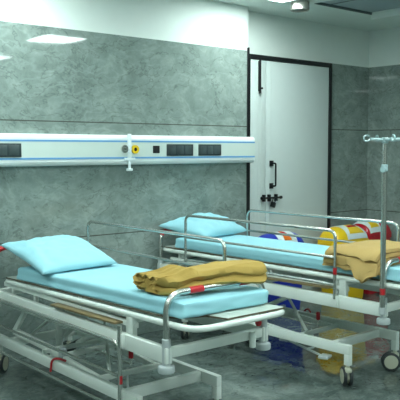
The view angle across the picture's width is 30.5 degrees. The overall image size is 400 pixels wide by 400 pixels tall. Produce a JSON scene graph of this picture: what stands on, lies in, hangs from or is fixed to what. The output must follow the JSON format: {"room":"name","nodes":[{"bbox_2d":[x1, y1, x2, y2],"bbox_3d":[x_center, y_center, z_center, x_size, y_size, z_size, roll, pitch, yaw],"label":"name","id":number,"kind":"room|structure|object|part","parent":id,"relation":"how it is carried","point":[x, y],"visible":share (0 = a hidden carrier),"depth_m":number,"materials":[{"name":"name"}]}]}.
{"room":"hospital room","nodes":[
{"label":"hospital room","id":0,"kind":"room"},
{"bbox_2d":[0,0,247,359],"bbox_3d":[-2.341,-0.313,4.857,7.135,3.150,0.250,-3,5,-40],"label":"wall","id":1,"kind":"structure","parent":0,"point":[88,67],"depth_m":6.08,"materials":[{"name":"tile"}]},
{"bbox_2d":[0,133,254,170],"bbox_3d":[-2.207,-0.301,4.731,7.135,0.307,0.117,-3,5,-40],"label":"panel","id":2,"kind":"object","parent":1,"relation":"attached to","point":[16,149],"visible":1,"depth_m":6.01,"materials":[{"name":"metal"}]},
{"bbox_2d":[0,145,6,154],"bbox_3d":[-1.441,-0.362,5.336,0.078,0.076,0.003,-3,5,-40],"label":"outlet","id":3,"kind":"object","parent":2,"relation":"attached to","point":[3,148],"depth_m":5.34,"materials":[{"name":"black plastic"}]},
{"bbox_2d":[9,145,18,154],"bbox_3d":[-1.370,-0.367,5.396,0.078,0.076,0.003,-3,5,-40],"label":"outlet","id":4,"kind":"object","parent":2,"relation":"attached to","point":[13,149],"depth_m":5.39,"materials":[{"name":"black plastic"}]},
{"bbox_2d":[121,145,127,152],"bbox_3d":[-0.619,-0.420,6.031,0.066,0.066,0.025,-3,5,-40],"label":"outlet","id":5,"kind":"object","parent":2,"relation":"attached to","point":[124,148],"depth_m":6.02,"materials":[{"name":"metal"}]},
{"bbox_2d":[132,145,138,153],"bbox_3d":[-0.540,-0.422,6.101,0.072,0.072,0.020,-3,5,-40],"label":"outlet","id":6,"kind":"object","parent":2,"relation":"attached to","point":[135,148],"depth_m":6.10,"materials":[{"name":"yellow plastic"}]},
{"bbox_2d":[153,146,159,152],"bbox_3d":[-0.373,-0.431,6.251,0.070,0.064,0.008,-3,5,-40],"label":"switch","id":7,"kind":"object","parent":2,"relation":"attached to","point":[156,149],"depth_m":6.25,"materials":[{"name":"black plastic"}]},
{"bbox_2d":[169,146,175,153],"bbox_3d":[-0.238,-0.433,6.356,0.074,0.076,0.003,-3,5,-40],"label":"outlet","id":8,"kind":"object","parent":2,"relation":"attached to","point":[172,149],"depth_m":6.35,"materials":[{"name":"black plastic"}]},
{"bbox_2d":[177,146,183,153],"bbox_3d":[-0.170,-0.438,6.413,0.074,0.076,0.003,-3,5,-40],"label":"outlet","id":9,"kind":"object","parent":2,"relation":"attached to","point":[180,149],"depth_m":6.41,"materials":[{"name":"black plastic"}]},
{"bbox_2d":[185,146,191,153],"bbox_3d":[-0.103,-0.442,6.470,0.074,0.076,0.003,-3,5,-40],"label":"outlet","id":10,"kind":"object","parent":2,"relation":"attached to","point":[188,149],"depth_m":6.47,"materials":[{"name":"black plastic"}]},
{"bbox_2d":[201,146,206,153],"bbox_3d":[0.034,-0.450,6.586,0.067,0.076,0.003,-3,5,-40],"label":"outlet","id":11,"kind":"object","parent":2,"relation":"attached to","point":[203,148],"depth_m":6.59,"materials":[{"name":"black plastic"}]},
{"bbox_2d":[208,146,212,153],"bbox_3d":[0.095,-0.453,6.638,0.067,0.076,0.003,-3,5,-40],"label":"outlet","id":12,"kind":"object","parent":2,"relation":"attached to","point":[210,148],"depth_m":6.64,"materials":[{"name":"black plastic"}]},
{"bbox_2d":[214,146,219,153],"bbox_3d":[0.155,-0.457,6.689,0.067,0.076,0.003,-3,5,-40],"label":"outlet","id":13,"kind":"object","parent":2,"relation":"attached to","point":[216,148],"depth_m":6.69,"materials":[{"name":"black plastic"}]},
{"bbox_2d":[246,47,249,214],"bbox_3d":[0.456,-0.176,7.090,0.024,2.567,0.032,-3,5,-40],"label":"trim","id":14,"kind":"structure","parent":1,"relation":"attached to","point":[248,48],"depth_m":7.03,"materials":[{"name":"black metal"}]},
{"bbox_2d":[0,292,399,399],"bbox_3d":[1.108,1.478,2.527,9.420,0.100,8.450,-3,5,-40],"label":"floor","id":15,"kind":"structure","parent":0,"point":[286,371],"depth_m":5.30,"materials":[{"name":"tile"}]},
{"bbox_2d":[0,220,284,399],"bbox_3d":[-0.512,0.749,4.576,0.775,1.068,2.320,-3,5,-40],"label":"hospital bed","id":16,"kind":"object","parent":15,"relation":"on","point":[153,355],"visible":0.79,"depth_m":4.25,"materials":[{"name":"white metal"}]},
{"bbox_3d":[-0.884,1.022,4.533,0.137,0.105,0.029,2,5,31],"label":"brake lever","id":17,"kind":"part","parent":16,"relation":"part of","materials":[{"name":"red plastic"}]},
{"bbox_3d":[-0.915,0.931,4.488,0.023,0.444,1.542,-3,5,-40],"label":"rail","id":18,"kind":"part","parent":16,"relation":"part of","materials":[{"name":"metal"}]},
{"bbox_3d":[-0.868,0.997,5.010,0.054,0.108,0.150,-3,5,-40],"label":"lift motor","id":19,"kind":"part","parent":16,"relation":"part of","materials":[{"name":"grey metal"}]},
{"bbox_2d":[50,303,125,324],"bbox_3d":[-0.642,0.650,4.247,0.120,0.026,0.710,-3,5,-40],"label":"tray","id":20,"kind":"object","parent":16,"relation":"on","point":[77,308],"depth_m":4.18,"materials":[{"name":"brown laminate"}]},
{"bbox_3d":[-0.665,1.054,4.740,0.598,0.138,1.750,-3,5,-40],"label":"frame","id":21,"kind":"part","parent":16,"relation":"part of","materials":[{"name":"white metal"}]},
{"bbox_3d":[-0.426,0.899,3.902,0.025,0.465,0.025,-3,5,-40],"label":"guide post","id":22,"kind":"part","parent":16,"relation":"part of","materials":[{"name":"metal"}]},
{"bbox_3d":[-0.547,0.703,4.618,0.715,0.082,2.034,-3,5,-40],"label":"frame","id":23,"kind":"part","parent":16,"relation":"part of","materials":[{"name":"white metal"}]},
{"bbox_2d":[16,264,268,318],"bbox_3d":[-0.436,0.507,4.454,0.611,0.125,1.813,-3,5,-40],"label":"mattress","id":24,"kind":"object","parent":16,"relation":"on","point":[113,283],"visible":0.66,"depth_m":3.99,"materials":[{"name":"blue fabric"}]},
{"bbox_2d":[0,235,116,274],"bbox_3d":[-0.949,0.349,5.014,0.660,0.176,0.710,-3,5,-40],"label":"pillow","id":25,"kind":"object","parent":24,"relation":"on","point":[57,253],"visible":1,"depth_m":4.85,"materials":[{"name":"blue fabric"}]},
{"bbox_2d":[133,259,266,295],"bbox_3d":[0.011,0.410,3.905,0.726,0.147,0.298,-1,4,-10],"label":"blanket","id":26,"kind":"object","parent":24,"relation":"on","point":[165,280],"visible":0.95,"depth_m":3.84,"materials":[{"name":"yellow fabric"}]},
{"bbox_3d":[-0.349,0.423,4.942,0.023,0.469,1.562,-3,5,-40],"label":"rail","id":27,"kind":"part","parent":16,"relation":"part of","materials":[{"name":"metal"}]},
{"bbox_2d":[162,339,170,365],"bbox_3d":[-0.167,0.756,3.640,0.045,0.135,0.045,-3,5,-40],"label":"socket","id":28,"kind":"object","parent":16,"relation":"attached to","point":[166,343],"depth_m":3.62,"materials":[{"name":"grey plastic"}]},
{"bbox_3d":[0.092,0.584,3.845,0.707,0.301,0.033,-3,5,-40],"label":"rail","id":29,"kind":"part","parent":16,"relation":"part of","materials":[{"name":"metal"}]},
{"bbox_2d":[249,330,255,347],"bbox_3d":[0.280,0.755,3.982,0.036,0.090,0.052,-3,5,-40],"label":"socket","id":30,"kind":"object","parent":16,"relation":"attached to","point":[252,333],"depth_m":3.96,"materials":[{"name":"white plastic"}]},
{"bbox_2d":[259,320,266,342],"bbox_3d":[0.350,0.726,4.072,0.045,0.135,0.045,-3,5,-40],"label":"socket","id":31,"kind":"object","parent":16,"relation":"attached to","point":[263,327],"depth_m":4.05,"materials":[{"name":"grey plastic"}]},
{"bbox_2d":[158,209,399,385],"bbox_3d":[0.723,0.674,5.655,0.772,1.068,2.518,-4,5,-42],"label":"hospital bed","id":32,"kind":"object","parent":15,"relation":"on","point":[340,283],"visible":0.64,"depth_m":5.28,"materials":[{"name":"white metal"}]},
{"bbox_3d":[-0.088,0.386,6.538,0.707,0.321,0.033,-4,5,-42],"label":"rail","id":33,"kind":"part","parent":32,"relation":"part of","materials":[{"name":"metal"}]},
{"bbox_3d":[0.392,0.388,5.447,0.023,0.469,1.542,-4,5,-42],"label":"rail","id":34,"kind":"part","parent":32,"relation":"part of","materials":[{"name":"metal"}]},
{"bbox_3d":[0.665,0.626,5.717,0.715,0.082,2.294,-4,5,-42],"label":"frame","id":35,"kind":"part","parent":32,"relation":"part of","materials":[{"name":"white metal"}]},
{"bbox_2d":[175,234,399,281],"bbox_3d":[0.741,0.405,5.601,0.611,0.087,2.207,-4,5,-42],"label":"mattress","id":36,"kind":"object","parent":32,"relation":"on","point":[313,262],"visible":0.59,"depth_m":5.60,"materials":[{"name":"blue fabric"}]},
{"bbox_2d":[159,212,245,236],"bbox_3d":[0.037,0.215,6.410,0.452,0.185,0.704,4,5,42],"label":"pillow","id":37,"kind":"object","parent":36,"relation":"on","point":[196,226],"visible":0.8,"depth_m":6.27,"materials":[{"name":"blue fabric"}]},
{"bbox_2d":[322,240,399,283],"bbox_3d":[1.173,0.409,4.981,0.637,0.220,0.485,-3,5,-40],"label":"blanket","id":38,"kind":"object","parent":36,"relation":"on","point":[362,258],"visible":0.84,"depth_m":4.79,"materials":[{"name":"yellow fabric"}]},
{"bbox_3d":[0.641,0.986,5.727,0.598,0.138,1.720,-4,5,-42],"label":"frame","id":39,"kind":"part","parent":32,"relation":"part of","materials":[{"name":"white metal"}]},
{"bbox_2d":[267,276,332,288],"bbox_3d":[0.671,0.580,5.247,0.120,0.026,0.710,-4,5,-42],"label":"tray","id":40,"kind":"object","parent":32,"relation":"on","point":[275,278],"depth_m":5.17,"materials":[{"name":"brown laminate"}]},
{"bbox_3d":[0.939,0.353,5.952,0.023,0.469,1.562,-4,5,-42],"label":"rail","id":41,"kind":"part","parent":32,"relation":"part of","materials":[{"name":"metal"}]},
{"bbox_2d":[363,134,399,314],"bbox_3d":[1.148,0.157,4.581,0.208,1.130,0.209,3,5,35],"label":"stand","id":42,"kind":"object","parent":32,"relation":"attached to","point":[384,167],"visible":1,"depth_m":4.56,"materials":[{"name":"metal"}]},
{"bbox_2d":[380,297,386,318],"bbox_3d":[1.167,0.686,4.657,0.045,0.135,0.045,-4,5,-42],"label":"socket","id":43,"kind":"object","parent":32,"relation":"attached to","point":[381,316],"depth_m":4.64,"materials":[{"name":"grey plastic"}]},
{"bbox_3d":[1.418,0.512,4.872,0.707,0.301,0.033,-4,5,-42],"label":"rail","id":44,"kind":"part","parent":32,"relation":"part of","materials":[{"name":"metal"}]},
{"bbox_2d":[259,231,303,312],"bbox_3d":[0.790,0.705,7.229,0.541,0.790,0.333,-3,5,-40],"label":"waste bin","id":45,"kind":"object","parent":15,"relation":"on","point":[296,303],"visible":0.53,"depth_m":7.16,"materials":[{"name":"blue plastic"}]},
{"bbox_3d":[0.775,0.401,7.226,0.530,0.165,0.280,-3,5,-40],"label":"lid","id":46,"kind":"part","parent":45,"relation":"part of","materials":[{"name":"blue plastic"}]},
{"bbox_2d":[318,225,368,298],"bbox_3d":[1.538,0.663,7.784,0.500,0.795,0.373,-3,5,-40],"label":"waste bin","id":47,"kind":"object","parent":15,"relation":"on","point":[343,232],"visible":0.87,"depth_m":7.68,"materials":[{"name":"yellow plastic"}]},
{"bbox_3d":[1.522,0.357,7.780,0.490,0.165,0.320,-3,5,-40],"label":"lid","id":48,"kind":"part","parent":47,"relation":"part of","materials":[{"name":"yellow plastic"}]},
{"bbox_2d":[353,219,391,293],"bbox_3d":[1.929,0.620,8.232,0.428,0.820,0.353,-3,5,-40],"label":"waste bin","id":49,"kind":"object","parent":15,"relation":"on","point":[373,230],"visible":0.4,"depth_m":8.08,"materials":[{"name":"red plastic"}]},
{"bbox_3d":[1.914,0.301,8.228,0.420,0.165,0.300,-3,5,-40],"label":"lid","id":50,"kind":"part","parent":49,"relation":"part of","materials":[{"name":"red plastic"}]},
{"bbox_2d":[212,0,399,30],"bbox_3d":[1.108,-1.532,2.317,9.420,0.125,8.450,-3,5,-40],"label":"ceiling","id":51,"kind":"structure","parent":0,"point":[366,15],"depth_m":7.22,"materials":[{"name":"paint"}]},
{"bbox_2d":[269,0,293,2],"bbox_3d":[0.720,-1.785,6.303,0.600,0.012,0.600,-3,5,-40],"label":"recessed light","id":52,"kind":"object","parent":51,"relation":"in","point":[280,1],"visible":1,"depth_m":6.63,"materials":[{"name":"white paint"}]},
{"bbox_2d":[290,0,308,12],"bbox_3d":[0.917,-1.779,6.728,0.176,0.083,0.176,-3,5,-40],"label":"ceiling lamp","id":53,"kind":"object","parent":51,"relation":"attached to","point":[298,6],"visible":1,"depth_m":6.66,"materials":[{"name":"silver metal"}]},
{"bbox_3d":[2.039,-1.826,6.345,0.872,0.018,2.002,-3,5,-40],"label":"grid panel","id":54,"kind":"part","parent":51,"relation":"part of","materials":[{"name":"tile"}]},
{"bbox_3d":[2.382,-1.793,6.640,0.030,0.045,2.000,-3,5,-40],"label":"cove trim","id":55,"kind":"part","parent":51,"relation":"part of","materials":[{"name":"white paint"}]},
{"bbox_2d":[248,11,368,226],"bbox_3d":[1.123,-0.524,7.892,2.085,3.150,0.100,-3,5,-40],"label":"wall","id":56,"kind":"structure","parent":0,"point":[347,49],"depth_m":8.19,"materials":[{"name":"tile"}]},
{"bbox_2d":[249,54,331,291],"bbox_3d":[0.958,-0.197,7.645,1.275,2.530,0.092,-3,5,-40],"label":"door","id":57,"kind":"structure","parent":56,"relation":"in","point":[290,100],"depth_m":7.63,"materials":[{"name":"white metal"}]},
{"bbox_2d":[270,197,275,207],"bbox_3d":[0.743,0.026,7.438,0.076,0.109,0.024,-3,5,-40],"label":"padlock","id":58,"kind":"object","parent":57,"relation":"hanging from","point":[273,204],"visible":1,"depth_m":7.43,"materials":[{"name":"black metal"}]},
{"bbox_3d":[0.743,-0.257,7.436,0.052,0.286,0.060,-3,5,-40],"label":"handle","id":59,"kind":"part","parent":57,"relation":"part of","materials":[{"name":"black metal"}]},
{"bbox_2d":[366,27,399,240],"bbox_3d":[4.627,-0.355,5.462,0.100,3.150,8.350,-3,5,-40],"label":"wall","id":60,"kind":"structure","parent":0,"point":[384,44],"depth_m":8.32,"materials":[{"name":"tile"}]}
]}

